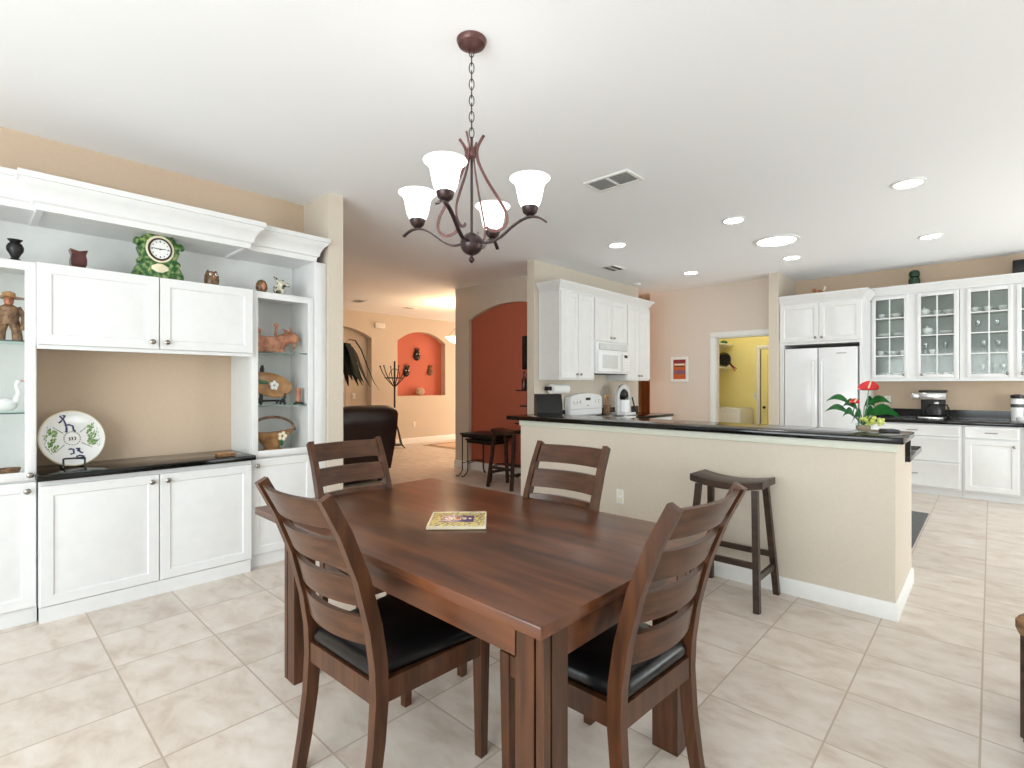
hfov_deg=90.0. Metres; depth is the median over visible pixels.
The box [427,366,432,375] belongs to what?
mask
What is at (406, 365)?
mask
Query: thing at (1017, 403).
canister
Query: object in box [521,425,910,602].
wall
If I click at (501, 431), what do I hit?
stool
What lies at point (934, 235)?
recessed light
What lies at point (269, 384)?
oval dish
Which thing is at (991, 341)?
upper cabinet
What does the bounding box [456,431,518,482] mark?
table
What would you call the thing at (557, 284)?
crown molding
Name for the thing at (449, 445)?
area rug
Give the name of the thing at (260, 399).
stand
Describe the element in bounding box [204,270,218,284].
owl figurine
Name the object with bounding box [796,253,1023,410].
wall
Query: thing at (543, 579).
dining table
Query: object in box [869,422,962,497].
base cabinet
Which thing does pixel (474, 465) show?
baseboard
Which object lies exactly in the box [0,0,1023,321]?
ceiling
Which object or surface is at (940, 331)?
plate stack
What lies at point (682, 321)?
wall
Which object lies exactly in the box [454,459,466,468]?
baseboard
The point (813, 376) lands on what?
refrigerator
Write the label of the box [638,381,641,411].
wall
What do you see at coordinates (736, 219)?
recessed light
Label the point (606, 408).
jar
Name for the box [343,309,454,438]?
wall
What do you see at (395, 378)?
candelabra
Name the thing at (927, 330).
teapot
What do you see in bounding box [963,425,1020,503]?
base cabinet
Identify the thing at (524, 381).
wine bottle
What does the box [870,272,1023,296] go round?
crown molding
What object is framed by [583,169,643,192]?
ceiling vent
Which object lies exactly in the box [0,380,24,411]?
bird figurine
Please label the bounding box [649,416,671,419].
base cabinet
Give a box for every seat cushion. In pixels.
[314,594,475,676]
[511,622,685,698]
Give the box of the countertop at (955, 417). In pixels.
[869,408,1023,426]
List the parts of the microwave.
door, control panel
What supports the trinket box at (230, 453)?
on the countertop at (54, 472)
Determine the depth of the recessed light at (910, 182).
3.95 m
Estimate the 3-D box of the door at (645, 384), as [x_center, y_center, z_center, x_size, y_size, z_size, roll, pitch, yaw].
[2.844,0.310,9.486,0.990,2.080,0.100,0,0,43]
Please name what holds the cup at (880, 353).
on the upper cabinet at (916, 359)
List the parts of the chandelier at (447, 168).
lamp shade, arm, lamp shade, arm, rod, chain, arm, lamp shade, arm, lamp shade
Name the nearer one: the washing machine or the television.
the television
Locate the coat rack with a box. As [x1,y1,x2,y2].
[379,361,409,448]
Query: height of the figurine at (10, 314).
0.283 m
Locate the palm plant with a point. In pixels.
(351, 362)
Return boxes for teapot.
[921,307,932,315]
[921,326,935,334]
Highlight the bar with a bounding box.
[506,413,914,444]
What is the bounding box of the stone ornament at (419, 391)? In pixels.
[416,388,424,394]
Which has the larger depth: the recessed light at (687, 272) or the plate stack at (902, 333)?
the recessed light at (687, 272)
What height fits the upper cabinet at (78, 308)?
0.489 m
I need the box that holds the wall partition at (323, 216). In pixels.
[304,193,342,491]
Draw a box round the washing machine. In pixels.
[719,404,752,423]
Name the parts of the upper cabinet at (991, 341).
door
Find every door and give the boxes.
[642,379,649,412]
[761,349,768,423]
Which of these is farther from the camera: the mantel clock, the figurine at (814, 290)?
the figurine at (814, 290)
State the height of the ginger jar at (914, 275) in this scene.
0.202 m
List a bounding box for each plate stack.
[877,333,891,336]
[892,332,903,335]
[938,330,953,333]
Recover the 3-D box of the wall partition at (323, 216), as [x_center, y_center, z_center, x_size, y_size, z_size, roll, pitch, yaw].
[-1.655,-0.107,4.404,0.565,2.915,0.130,0,0,43]
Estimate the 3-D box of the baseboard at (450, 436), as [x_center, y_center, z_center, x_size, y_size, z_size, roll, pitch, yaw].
[-1.310,1.285,12.860,0.014,0.130,5.010,0,0,43]
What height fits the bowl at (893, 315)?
0.056 m
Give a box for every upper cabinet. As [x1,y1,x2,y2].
[36,262,252,356]
[539,289,593,379]
[594,297,626,344]
[607,304,649,380]
[871,289,959,379]
[960,283,1023,378]
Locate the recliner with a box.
[343,405,397,483]
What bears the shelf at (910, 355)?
attached to the upper cabinet at (916, 359)
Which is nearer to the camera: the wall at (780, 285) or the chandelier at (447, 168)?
the chandelier at (447, 168)
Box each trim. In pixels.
[519,420,898,452]
[710,329,768,421]
[756,345,768,423]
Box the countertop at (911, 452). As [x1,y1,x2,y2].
[905,440,921,461]
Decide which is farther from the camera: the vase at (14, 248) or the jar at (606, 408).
the jar at (606, 408)
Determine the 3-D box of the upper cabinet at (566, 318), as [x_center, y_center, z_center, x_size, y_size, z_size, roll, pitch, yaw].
[0.727,-0.615,6.599,0.379,1.100,0.730,0,0,43]
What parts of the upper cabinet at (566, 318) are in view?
door, door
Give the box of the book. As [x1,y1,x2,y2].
[426,511,486,529]
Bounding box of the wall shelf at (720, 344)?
[719,343,733,350]
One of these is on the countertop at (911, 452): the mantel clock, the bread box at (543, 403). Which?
the bread box at (543, 403)
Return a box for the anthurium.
[826,381,898,431]
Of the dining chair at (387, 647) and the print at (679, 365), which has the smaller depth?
the dining chair at (387, 647)
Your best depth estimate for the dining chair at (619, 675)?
1.50 m
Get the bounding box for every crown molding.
[536,279,654,308]
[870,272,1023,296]
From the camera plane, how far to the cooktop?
6.96 m
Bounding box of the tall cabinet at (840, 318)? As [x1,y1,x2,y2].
[778,287,875,424]
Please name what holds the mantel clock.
on the upper cabinet at (78, 308)
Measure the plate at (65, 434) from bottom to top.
0.339 m
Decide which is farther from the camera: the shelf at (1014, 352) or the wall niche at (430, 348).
the wall niche at (430, 348)
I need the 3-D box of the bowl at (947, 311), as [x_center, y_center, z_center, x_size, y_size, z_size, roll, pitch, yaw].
[5.502,-0.918,6.438,0.150,0.056,0.150,0,0,43]
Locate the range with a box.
[565,393,635,417]
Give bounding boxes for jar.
[603,394,609,414]
[603,405,609,414]
[908,270,920,283]
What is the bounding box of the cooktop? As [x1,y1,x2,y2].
[587,415,635,417]
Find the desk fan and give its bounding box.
[719,352,730,366]
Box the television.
[522,336,526,369]
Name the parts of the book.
panel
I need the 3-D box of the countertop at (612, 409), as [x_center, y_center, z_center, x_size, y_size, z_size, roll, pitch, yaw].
[1.853,0.406,7.627,0.617,0.142,1.170,0,0,43]
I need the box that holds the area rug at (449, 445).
[424,442,454,448]
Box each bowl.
[0,467,20,473]
[886,351,899,354]
[890,313,902,317]
[942,309,953,313]
[1016,417,1023,422]
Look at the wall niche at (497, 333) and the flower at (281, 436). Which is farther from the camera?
the wall niche at (497, 333)
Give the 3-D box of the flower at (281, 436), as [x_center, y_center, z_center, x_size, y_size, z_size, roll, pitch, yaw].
[-1.812,0.404,4.047,0.016,0.080,0.075,0,0,43]
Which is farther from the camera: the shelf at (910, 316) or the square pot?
the shelf at (910, 316)
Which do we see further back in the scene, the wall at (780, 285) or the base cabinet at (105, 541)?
the wall at (780, 285)
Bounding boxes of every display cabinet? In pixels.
[0,258,36,629]
[231,262,325,567]
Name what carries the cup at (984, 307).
on the upper cabinet at (991, 341)
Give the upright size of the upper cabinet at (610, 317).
0.590 m
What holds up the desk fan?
on the wall shelf at (720, 367)
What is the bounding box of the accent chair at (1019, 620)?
[1015,613,1023,741]
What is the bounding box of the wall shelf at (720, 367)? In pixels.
[719,366,731,373]
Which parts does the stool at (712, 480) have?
leg, leg, seat, leg, leg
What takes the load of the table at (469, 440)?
on the floor
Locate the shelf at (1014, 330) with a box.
[971,329,1023,334]
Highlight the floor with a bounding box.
[0,439,1023,767]
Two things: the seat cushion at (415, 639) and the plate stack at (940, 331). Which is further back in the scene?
the plate stack at (940, 331)
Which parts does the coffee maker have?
spout, lid, handle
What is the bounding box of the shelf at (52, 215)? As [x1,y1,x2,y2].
[0,166,330,294]
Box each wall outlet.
[616,489,623,503]
[884,396,890,403]
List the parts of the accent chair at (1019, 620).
panel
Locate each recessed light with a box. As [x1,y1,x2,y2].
[608,242,626,247]
[683,271,698,274]
[722,216,745,223]
[782,255,800,259]
[891,177,926,188]
[918,233,942,239]
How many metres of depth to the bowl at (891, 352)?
6.79 m
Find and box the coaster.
[879,428,900,432]
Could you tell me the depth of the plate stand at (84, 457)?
3.12 m
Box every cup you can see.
[877,351,886,355]
[878,314,887,318]
[928,349,938,353]
[971,307,981,311]
[983,306,994,310]
[998,305,1007,309]
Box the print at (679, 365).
[673,359,685,378]
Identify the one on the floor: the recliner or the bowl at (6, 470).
the recliner
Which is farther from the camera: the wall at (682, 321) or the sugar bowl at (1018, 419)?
the wall at (682, 321)
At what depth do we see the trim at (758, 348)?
9.23 m
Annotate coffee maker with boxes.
[911,390,949,419]
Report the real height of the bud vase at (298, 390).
0.132 m
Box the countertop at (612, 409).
[602,406,673,418]
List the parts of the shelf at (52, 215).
crown, crown, panel, crown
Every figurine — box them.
[0,291,24,339]
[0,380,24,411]
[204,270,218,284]
[255,279,267,291]
[258,323,298,352]
[273,276,289,293]
[812,286,825,292]
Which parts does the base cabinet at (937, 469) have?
drawer, drawer, drawer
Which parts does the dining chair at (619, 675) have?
leg, seat rail, leg, leg, seat rail, leg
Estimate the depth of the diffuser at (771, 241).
5.53 m
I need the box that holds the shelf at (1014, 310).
[971,309,1023,314]
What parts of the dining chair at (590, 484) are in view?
leg, leg, leg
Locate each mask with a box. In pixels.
[403,363,409,376]
[413,348,419,360]
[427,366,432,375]
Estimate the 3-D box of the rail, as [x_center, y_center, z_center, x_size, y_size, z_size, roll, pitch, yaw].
[5.500,-0.059,6.275,1.823,0.019,0.020,0,0,43]
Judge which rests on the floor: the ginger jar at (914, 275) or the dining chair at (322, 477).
the dining chair at (322, 477)
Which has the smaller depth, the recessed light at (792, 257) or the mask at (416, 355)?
the recessed light at (792, 257)
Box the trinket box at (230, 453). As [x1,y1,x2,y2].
[214,451,236,456]
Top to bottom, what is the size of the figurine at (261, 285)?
0.102 m
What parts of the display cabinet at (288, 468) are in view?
door, door, panel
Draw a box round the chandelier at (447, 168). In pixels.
[398,30,549,262]
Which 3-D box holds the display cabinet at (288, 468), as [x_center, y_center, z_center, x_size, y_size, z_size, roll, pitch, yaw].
[-1.855,0.180,4.099,0.443,2.340,0.581,0,0,43]
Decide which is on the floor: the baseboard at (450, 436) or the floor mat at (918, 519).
the floor mat at (918, 519)
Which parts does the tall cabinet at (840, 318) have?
panel, door, crown, door, panel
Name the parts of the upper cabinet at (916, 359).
door, door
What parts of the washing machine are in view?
panel, lid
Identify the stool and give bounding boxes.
[486,428,520,491]
[689,469,780,614]
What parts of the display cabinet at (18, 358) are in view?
door, door, knob, knob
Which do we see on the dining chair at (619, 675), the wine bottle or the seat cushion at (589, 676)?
the seat cushion at (589, 676)
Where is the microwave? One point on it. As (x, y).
(609, 358)
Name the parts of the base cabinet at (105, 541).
door, door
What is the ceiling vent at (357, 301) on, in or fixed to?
in the ceiling
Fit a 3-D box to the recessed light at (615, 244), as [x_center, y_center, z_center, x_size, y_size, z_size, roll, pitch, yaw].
[1.173,-1.559,5.710,0.207,0.012,0.207,0,0,43]
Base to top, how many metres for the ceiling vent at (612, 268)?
0.012 m
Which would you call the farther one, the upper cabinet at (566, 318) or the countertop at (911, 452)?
the upper cabinet at (566, 318)
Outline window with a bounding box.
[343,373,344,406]
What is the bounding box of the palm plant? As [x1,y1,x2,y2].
[343,339,377,387]
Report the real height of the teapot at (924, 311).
0.112 m
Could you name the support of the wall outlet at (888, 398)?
attached to the wall at (962, 395)
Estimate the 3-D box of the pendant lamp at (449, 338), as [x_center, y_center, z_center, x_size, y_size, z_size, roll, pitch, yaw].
[-0.975,-1.167,9.759,0.600,0.794,0.600,0,0,43]
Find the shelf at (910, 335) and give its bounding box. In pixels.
[876,333,953,339]
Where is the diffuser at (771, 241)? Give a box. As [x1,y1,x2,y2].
[758,237,795,245]
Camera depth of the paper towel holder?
6.54 m
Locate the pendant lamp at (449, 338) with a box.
[445,329,454,343]
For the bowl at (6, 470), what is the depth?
2.93 m
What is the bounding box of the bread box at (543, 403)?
[534,394,562,413]
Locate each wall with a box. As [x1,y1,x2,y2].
[0,127,303,465]
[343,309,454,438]
[455,276,526,477]
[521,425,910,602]
[527,260,637,413]
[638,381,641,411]
[650,278,768,421]
[719,336,768,423]
[769,272,795,424]
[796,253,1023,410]
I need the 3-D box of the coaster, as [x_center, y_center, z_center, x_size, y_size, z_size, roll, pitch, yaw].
[2.390,0.287,3.242,0.080,0.016,0.110,0,0,14]
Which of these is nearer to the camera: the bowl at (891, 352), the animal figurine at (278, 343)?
the animal figurine at (278, 343)
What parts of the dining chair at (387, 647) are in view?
leg, seat rail, leg, leg, seat rail, leg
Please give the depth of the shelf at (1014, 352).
6.21 m
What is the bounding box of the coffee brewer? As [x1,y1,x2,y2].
[610,385,635,415]
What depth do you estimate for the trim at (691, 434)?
3.54 m
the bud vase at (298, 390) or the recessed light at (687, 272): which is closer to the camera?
the bud vase at (298, 390)
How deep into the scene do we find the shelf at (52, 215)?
3.33 m
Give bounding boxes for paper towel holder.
[545,384,569,393]
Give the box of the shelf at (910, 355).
[876,353,949,357]
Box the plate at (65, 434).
[37,411,105,465]
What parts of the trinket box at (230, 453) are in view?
lid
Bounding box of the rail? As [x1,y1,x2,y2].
[871,379,1023,380]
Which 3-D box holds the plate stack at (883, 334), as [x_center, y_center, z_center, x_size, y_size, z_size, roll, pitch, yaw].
[5.014,-0.666,6.895,0.170,0.042,0.170,0,0,43]
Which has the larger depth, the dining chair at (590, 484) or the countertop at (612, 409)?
the countertop at (612, 409)
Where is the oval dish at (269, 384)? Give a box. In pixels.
[258,372,291,396]
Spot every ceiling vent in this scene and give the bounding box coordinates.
[351,300,365,302]
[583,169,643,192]
[599,265,625,271]
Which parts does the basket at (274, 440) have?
handle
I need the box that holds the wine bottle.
[522,371,526,389]
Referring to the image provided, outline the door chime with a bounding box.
[375,323,384,328]
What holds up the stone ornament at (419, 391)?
on the wall at (432, 415)
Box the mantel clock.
[130,233,184,280]
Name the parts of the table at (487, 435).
leg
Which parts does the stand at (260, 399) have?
post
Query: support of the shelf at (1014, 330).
attached to the upper cabinet at (991, 341)
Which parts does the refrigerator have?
door, handle, handle, door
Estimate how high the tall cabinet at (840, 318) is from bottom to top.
2.572 m
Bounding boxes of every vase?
[6,238,23,260]
[293,388,303,403]
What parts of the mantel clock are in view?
painted panel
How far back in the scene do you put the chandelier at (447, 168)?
2.29 m
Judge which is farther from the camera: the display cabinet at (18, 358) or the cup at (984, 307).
the cup at (984, 307)
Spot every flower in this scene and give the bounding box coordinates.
[270,381,278,389]
[278,431,286,440]
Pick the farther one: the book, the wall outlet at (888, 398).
the wall outlet at (888, 398)
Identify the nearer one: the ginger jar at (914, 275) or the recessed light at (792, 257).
the recessed light at (792, 257)
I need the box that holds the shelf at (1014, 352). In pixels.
[971,351,1023,354]
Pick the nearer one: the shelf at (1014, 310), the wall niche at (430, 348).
the shelf at (1014, 310)
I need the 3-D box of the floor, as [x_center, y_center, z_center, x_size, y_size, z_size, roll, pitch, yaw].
[-0.261,1.400,5.722,16.200,0.100,14.400,0,0,43]
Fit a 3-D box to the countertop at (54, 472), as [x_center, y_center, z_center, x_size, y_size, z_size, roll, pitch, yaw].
[-2.430,0.526,3.448,0.494,0.036,1.170,0,0,43]
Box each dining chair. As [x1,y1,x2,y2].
[255,476,489,767]
[306,436,391,607]
[457,440,610,676]
[500,482,747,767]
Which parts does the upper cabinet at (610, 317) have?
door, door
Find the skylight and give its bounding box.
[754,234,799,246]
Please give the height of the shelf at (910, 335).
0.018 m
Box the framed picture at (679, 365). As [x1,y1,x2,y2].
[671,357,687,381]
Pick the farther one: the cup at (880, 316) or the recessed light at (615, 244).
the cup at (880, 316)
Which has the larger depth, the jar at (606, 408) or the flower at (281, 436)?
the jar at (606, 408)
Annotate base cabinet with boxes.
[37,461,251,623]
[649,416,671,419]
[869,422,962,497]
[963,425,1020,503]
[1021,427,1023,504]
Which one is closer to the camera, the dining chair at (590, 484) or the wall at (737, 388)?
the dining chair at (590, 484)
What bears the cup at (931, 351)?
on the upper cabinet at (916, 359)
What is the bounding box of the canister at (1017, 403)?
[1010,394,1023,421]
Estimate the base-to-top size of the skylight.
0.018 m
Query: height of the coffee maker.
0.370 m
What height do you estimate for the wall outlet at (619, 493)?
0.115 m
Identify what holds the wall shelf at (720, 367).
attached to the wall
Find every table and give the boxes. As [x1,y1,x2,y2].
[255,478,705,767]
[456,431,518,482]
[461,438,509,476]
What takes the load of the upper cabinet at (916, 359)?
attached to the wall at (962, 395)
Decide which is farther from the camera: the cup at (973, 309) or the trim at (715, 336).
the trim at (715, 336)
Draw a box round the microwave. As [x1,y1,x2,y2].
[594,342,629,374]
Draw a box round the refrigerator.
[785,346,859,428]
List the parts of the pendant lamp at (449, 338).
lamp shade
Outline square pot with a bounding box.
[68,248,87,267]
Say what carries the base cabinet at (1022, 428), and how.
on the floor
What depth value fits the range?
7.00 m
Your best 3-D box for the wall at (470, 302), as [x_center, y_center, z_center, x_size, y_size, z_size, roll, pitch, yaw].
[-0.067,-0.107,7.766,2.130,2.915,0.250,0,0,43]
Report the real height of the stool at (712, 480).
0.770 m
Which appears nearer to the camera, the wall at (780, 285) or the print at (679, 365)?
the wall at (780, 285)
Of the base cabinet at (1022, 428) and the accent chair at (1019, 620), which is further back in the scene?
the base cabinet at (1022, 428)
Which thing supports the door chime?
attached to the wall at (432, 415)
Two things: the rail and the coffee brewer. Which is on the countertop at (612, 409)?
the coffee brewer
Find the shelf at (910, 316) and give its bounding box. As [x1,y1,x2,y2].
[876,314,953,321]
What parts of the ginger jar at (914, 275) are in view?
lid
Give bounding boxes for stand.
[59,456,85,468]
[258,365,285,404]
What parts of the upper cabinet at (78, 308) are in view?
door, rail, door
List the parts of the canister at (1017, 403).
lid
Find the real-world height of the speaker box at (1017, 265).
0.165 m
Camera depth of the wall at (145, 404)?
3.62 m
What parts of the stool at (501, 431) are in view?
leg, seat, leg, leg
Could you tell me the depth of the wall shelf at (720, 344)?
9.38 m
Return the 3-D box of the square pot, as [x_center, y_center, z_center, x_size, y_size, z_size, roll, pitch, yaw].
[-2.616,-0.756,3.088,0.088,0.110,0.084,0,0,43]
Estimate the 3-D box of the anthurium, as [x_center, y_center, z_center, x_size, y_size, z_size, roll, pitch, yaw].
[2.198,0.134,3.216,0.385,0.322,0.126,0,0,43]
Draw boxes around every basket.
[258,416,295,450]
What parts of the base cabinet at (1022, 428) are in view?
door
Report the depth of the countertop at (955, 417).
6.32 m
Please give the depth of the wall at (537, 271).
6.65 m
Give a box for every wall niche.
[343,328,440,405]
[471,302,526,467]
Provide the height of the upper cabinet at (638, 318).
1.100 m
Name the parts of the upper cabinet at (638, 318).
door, door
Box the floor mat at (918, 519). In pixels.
[911,511,928,547]
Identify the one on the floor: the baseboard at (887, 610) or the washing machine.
the washing machine
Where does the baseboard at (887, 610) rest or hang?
attached to the wall at (842, 517)
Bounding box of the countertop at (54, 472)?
[35,449,255,481]
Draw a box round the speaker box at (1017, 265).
[1012,259,1023,272]
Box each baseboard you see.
[396,434,454,443]
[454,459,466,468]
[471,461,520,476]
[714,561,913,621]
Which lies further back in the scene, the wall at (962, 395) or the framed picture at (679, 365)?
the framed picture at (679, 365)
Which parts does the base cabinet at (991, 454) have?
drawer, door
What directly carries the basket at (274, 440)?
in the display cabinet at (288, 468)
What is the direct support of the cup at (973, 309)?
on the upper cabinet at (991, 341)
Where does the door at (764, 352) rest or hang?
in the wall at (737, 388)
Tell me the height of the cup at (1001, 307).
0.060 m
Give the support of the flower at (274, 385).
on the oval dish at (269, 384)

